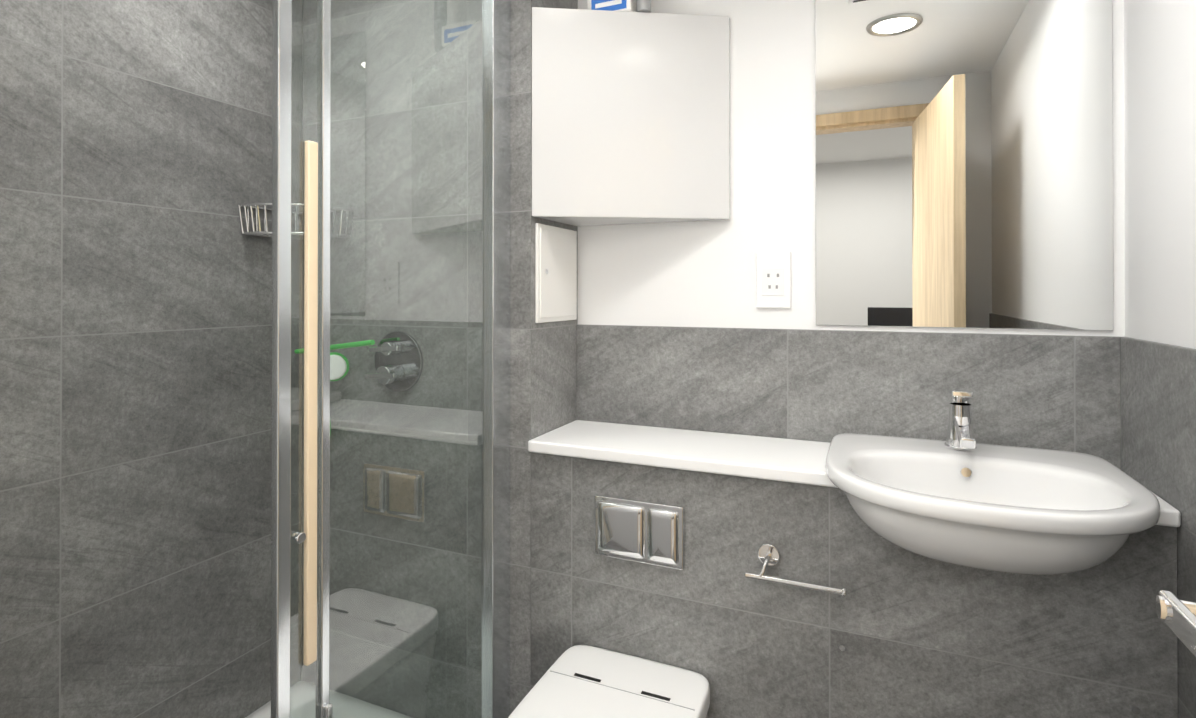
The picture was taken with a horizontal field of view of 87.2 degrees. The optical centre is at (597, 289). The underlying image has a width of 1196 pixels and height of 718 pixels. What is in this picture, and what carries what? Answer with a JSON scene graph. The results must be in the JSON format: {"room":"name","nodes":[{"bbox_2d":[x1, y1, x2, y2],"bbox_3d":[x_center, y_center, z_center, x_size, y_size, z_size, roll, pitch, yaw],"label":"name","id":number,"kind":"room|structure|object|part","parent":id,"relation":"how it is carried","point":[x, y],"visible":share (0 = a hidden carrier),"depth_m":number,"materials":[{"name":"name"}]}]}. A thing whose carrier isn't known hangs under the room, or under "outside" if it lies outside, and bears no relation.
{"room":"bathroom","nodes":[
{"label":"bathroom","id":0,"kind":"room"},
{"bbox_2d":[301,46,302,665],"bbox_3d":[-1.197,0.126,1.413,0.090,2.250,1.740,0,0,24],"label":"wall","id":1,"kind":"structure","parent":0,"point":[302,218],"depth_m":1.95,"materials":[{"name":"grey tile"}]},
{"bbox_2d":[0,0,302,717],"bbox_3d":[-1.187,0.126,1.311,0.010,2.249,1.358,0,0,24],"label":"wall tiles","id":2,"kind":"structure","parent":1,"relation":"attached to","point":[135,367],"depth_m":1.50,"materials":[{"name":"grey tile"}]},
{"bbox_2d":[238,202,354,239],"bbox_3d":[-0.854,-0.195,1.790,0.219,0.088,0.219,0,0,24],"label":"basket","id":3,"kind":"object","parent":2,"relation":"attached to","point":[256,206],"visible":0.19,"depth_m":1.76,"materials":[{"name":"silver metal"}]},
{"bbox_2d":[301,0,577,717],"bbox_3d":[-0.485,0.129,1.899,0.804,2.249,0.280,0,0,24],"label":"wall","id":4,"kind":"structure","parent":0,"point":[543,368],"depth_m":1.75,"materials":[{"name":"tile"}]},
{"bbox_2d":[365,331,422,391],"bbox_3d":[-0.579,0.203,1.742,0.170,0.170,0.081,0,0,24],"label":"shower valve","id":5,"kind":"object","parent":4,"relation":"attached to","point":[397,357],"depth_m":1.75,"materials":[{"name":"silver metal"}]},
{"bbox_2d":[295,340,374,434],"bbox_3d":[-0.769,0.304,1.815,0.330,0.331,0.068,0,0,24],"label":"brush","id":6,"kind":"object","parent":5,"relation":"hanging from","point":[342,363],"depth_m":1.80,"materials":[{"name":"green plastic"}]},
{"bbox_3d":[-0.767,0.167,1.819,0.330,0.056,0.047,0,0,24],"label":"handle","id":7,"kind":"part","parent":6,"relation":"part of","materials":[{"name":"green plastic"}]},
{"bbox_3d":[-0.592,0.234,1.710,0.104,0.015,0.013,-4,-2,23],"label":"lever","id":8,"kind":"part","parent":5,"relation":"part of","materials":[{"name":"silver metal"}]},
{"bbox_3d":[-0.587,0.163,1.722,0.104,0.015,0.013,-4,-2,23],"label":"lever","id":9,"kind":"part","parent":5,"relation":"part of","materials":[{"name":"silver metal"}]},
{"bbox_3d":[-0.578,0.235,1.743,0.052,0.052,0.058,0,0,24],"label":"knob","id":10,"kind":"part","parent":5,"relation":"part of","materials":[{"name":"silver metal"}]},
{"bbox_3d":[-0.575,0.163,1.749,0.038,0.038,0.045,0,0,24],"label":"knob","id":11,"kind":"part","parent":5,"relation":"part of","materials":[{"name":"silver metal"}]},
{"bbox_2d":[535,223,576,322],"bbox_3d":[-0.110,-0.042,1.736,0.014,0.260,0.236,0,0,24],"label":"access panel","id":12,"kind":"object","parent":4,"relation":"attached to","point":[555,274],"visible":1,"depth_m":1.71,"materials":[{"name":"white metal"}]},
{"bbox_2d":[578,0,1124,336],"bbox_3d":[0.186,0.128,1.813,2.304,2.250,0.100,0,0,24],"label":"wall","id":13,"kind":"structure","parent":0,"point":[690,274],"depth_m":1.66,"materials":[{"name":"white paint"}]},
{"bbox_2d":[532,0,729,226],"bbox_3d":[0.093,-0.592,1.651,0.454,0.808,0.277,0,0,24],"label":"upper cabinet","id":14,"kind":"object","parent":13,"relation":"attached to","point":[630,111],"visible":1,"depth_m":1.64,"materials":[{"name":"white"}]},
{"bbox_2d":[756,252,790,307],"bbox_3d":[0.457,-0.025,1.635,0.088,0.146,0.011,0,0,24],"label":"electrical outlet","id":15,"kind":"object","parent":13,"relation":"attached to","point":[773,279],"visible":1,"depth_m":1.63,"materials":[{"name":"white plastic"}]},
{"bbox_2d":[576,324,1120,468],"bbox_3d":[0.528,0.677,1.601,1.288,1.150,0.010,0,0,24],"label":"wall tiles","id":16,"kind":"structure","parent":13,"relation":"attached to","point":[1058,392],"depth_m":1.55,"materials":[{"name":"grey tile"}]},
{"bbox_2d":[815,0,1112,330],"bbox_3d":[0.831,-0.410,1.476,0.607,0.998,0.006,0,0,24],"label":"mirror","id":17,"kind":"object","parent":13,"relation":"attached to","point":[963,163],"visible":1,"depth_m":1.46,"materials":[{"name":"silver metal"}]},
{"bbox_2d":[1123,0,1195,348],"bbox_3d":[0.828,0.122,0.529,0.100,2.250,1.740,0,0,24],"label":"wall","id":18,"kind":"structure","parent":0,"point":[1160,159],"depth_m":1.18,"materials":[{"name":"white paint"}]},
{"bbox_2d":[1120,337,1195,717],"bbox_3d":[0.797,0.672,0.595,0.010,1.150,1.638,0,0,24],"label":"wall tiles","id":19,"kind":"structure","parent":18,"relation":"attached to","point":[1158,419],"depth_m":1.12,"materials":[{"name":"grey tile"}]},
{"bbox_3d":[-0.162,1.289,1.011,2.304,0.080,1.840,0,0,24],"label":"floor","id":20,"kind":"structure","parent":0,"visible":0},
{"bbox_2d":[245,0,510,717],"bbox_3d":[-0.705,0.221,1.457,0.753,2.060,0.704,0,0,24],"label":"shower enclosure","id":21,"kind":"object","parent":20,"relation":"on","point":[307,699],"visible":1,"depth_m":1.23,"materials":[{"name":"clear glass"}]},
{"bbox_3d":[-0.513,0.189,1.018,0.016,2.000,0.025,0,0,24],"label":"post","id":22,"kind":"part","parent":21,"relation":"part of","materials":[{"name":"silver metal"}]},
{"bbox_3d":[-0.494,0.409,1.037,0.014,0.018,0.018,0,0,24],"label":"knob","id":23,"kind":"part","parent":21,"relation":"part of","materials":[{"name":"silver metal"}]},
{"bbox_3d":[-0.485,0.189,1.061,0.011,0.880,0.021,0,0,24],"label":"handle","id":24,"kind":"part","parent":21,"relation":"part of","materials":[{"name":"beige wood"}]},
{"bbox_3d":[-0.480,0.189,1.096,0.016,2.000,0.018,0,0,24],"label":"post","id":25,"kind":"part","parent":21,"relation":"part of","materials":[{"name":"silver metal"}]},
{"bbox_2d":[245,680,412,717],"bbox_3d":[-0.706,1.221,1.452,0.753,0.060,0.704,0,0,24],"label":"tray","id":26,"kind":"object","parent":21,"relation":"on","point":[264,711],"depth_m":1.80,"materials":[{"name":"white ceramic"}]},
{"bbox_3d":[-0.376,0.193,1.333,0.006,1.964,0.507,0,0,24],"label":"glass door","id":27,"kind":"part","parent":21,"relation":"part of","materials":[{"name":"clear glass"}]},
{"bbox_3d":[-0.259,0.192,1.601,0.034,2.000,0.083,0,0,24],"label":"post","id":28,"kind":"part","parent":21,"relation":"part of","materials":[{"name":"silver metal"}]},
{"bbox_2d":[508,645,709,717],"bbox_3d":[-0.001,1.058,1.256,0.361,0.383,0.499,0,0,24],"label":"toilet","id":29,"kind":"object","parent":20,"relation":"on","point":[581,681],"visible":1,"depth_m":1.36,"materials":[{"name":"white ceramic"}]},
{"bbox_2d":[528,391,1180,717],"bbox_3d":[0.421,0.735,1.356,1.287,1.032,0.523,0,0,24],"label":"vanity unit","id":30,"kind":"object","parent":20,"relation":"on","point":[959,572],"visible":1,"depth_m":1.31,"materials":[{"name":"tile"}]},
{"bbox_3d":[0.095,0.572,1.485,0.222,0.144,0.010,0,0,24],"label":"flush plate","id":31,"kind":"part","parent":30,"relation":"part of","materials":[{"name":"silver metal"}]},
{"bbox_3d":[0.343,0.590,1.342,0.046,0.042,0.054,0,0,24],"label":"roll holder arm","id":32,"kind":"part","parent":30,"relation":"part of"},
{"bbox_3d":[0.492,0.604,1.254,0.008,0.020,0.020,0,0,24],"label":"roll holder knob","id":33,"kind":"part","parent":30,"relation":"part of","materials":[{"name":"silver metal"}]},
{"bbox_2d":[528,420,1180,526],"bbox_3d":[0.468,0.396,1.464,1.287,0.030,0.288,0,0,24],"label":"shelf","id":34,"kind":"object","parent":30,"relation":"attached to","point":[793,463],"depth_m":1.40,"materials":[{"name":"white"}]},
{"bbox_2d":[944,391,976,450],"bbox_3d":[0.776,0.282,1.335,0.062,0.127,0.155,0,0,24],"label":"tap","id":35,"kind":"object","parent":30,"relation":"on","point":[960,435],"depth_m":1.36,"materials":[{"name":"silver metal"}]},
{"bbox_2d":[825,433,1160,574],"bbox_3d":[0.724,0.427,1.214,0.535,0.163,0.504,0,0,24],"label":"basin","id":36,"kind":"object","parent":30,"relation":"in","point":[990,507],"depth_m":1.13,"materials":[{"name":"white ceramic"}]},
{"label":"rose","id":37,"kind":"object","parent":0,"visible":0},
{"bbox_2d":[1156,595,1195,619],"bbox_3d":[0.489,0.269,0.523,0.034,0.019,0.019,0,0,32],"label":"door handle","id":38,"kind":"object","parent":37,"relation":"attached to","point":[1161,607],"visible":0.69,"depth_m":0.52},
{"bbox_2d":[1159,590,1195,656],"bbox_3d":[0.458,0.269,0.473,0.010,0.025,0.140,0,0,23],"label":"lever","id":39,"kind":"object","parent":37,"relation":"attached to","point":[1180,621],"visible":0.98,"depth_m":0.50,"materials":[{"name":"silver metal"}]}
]}

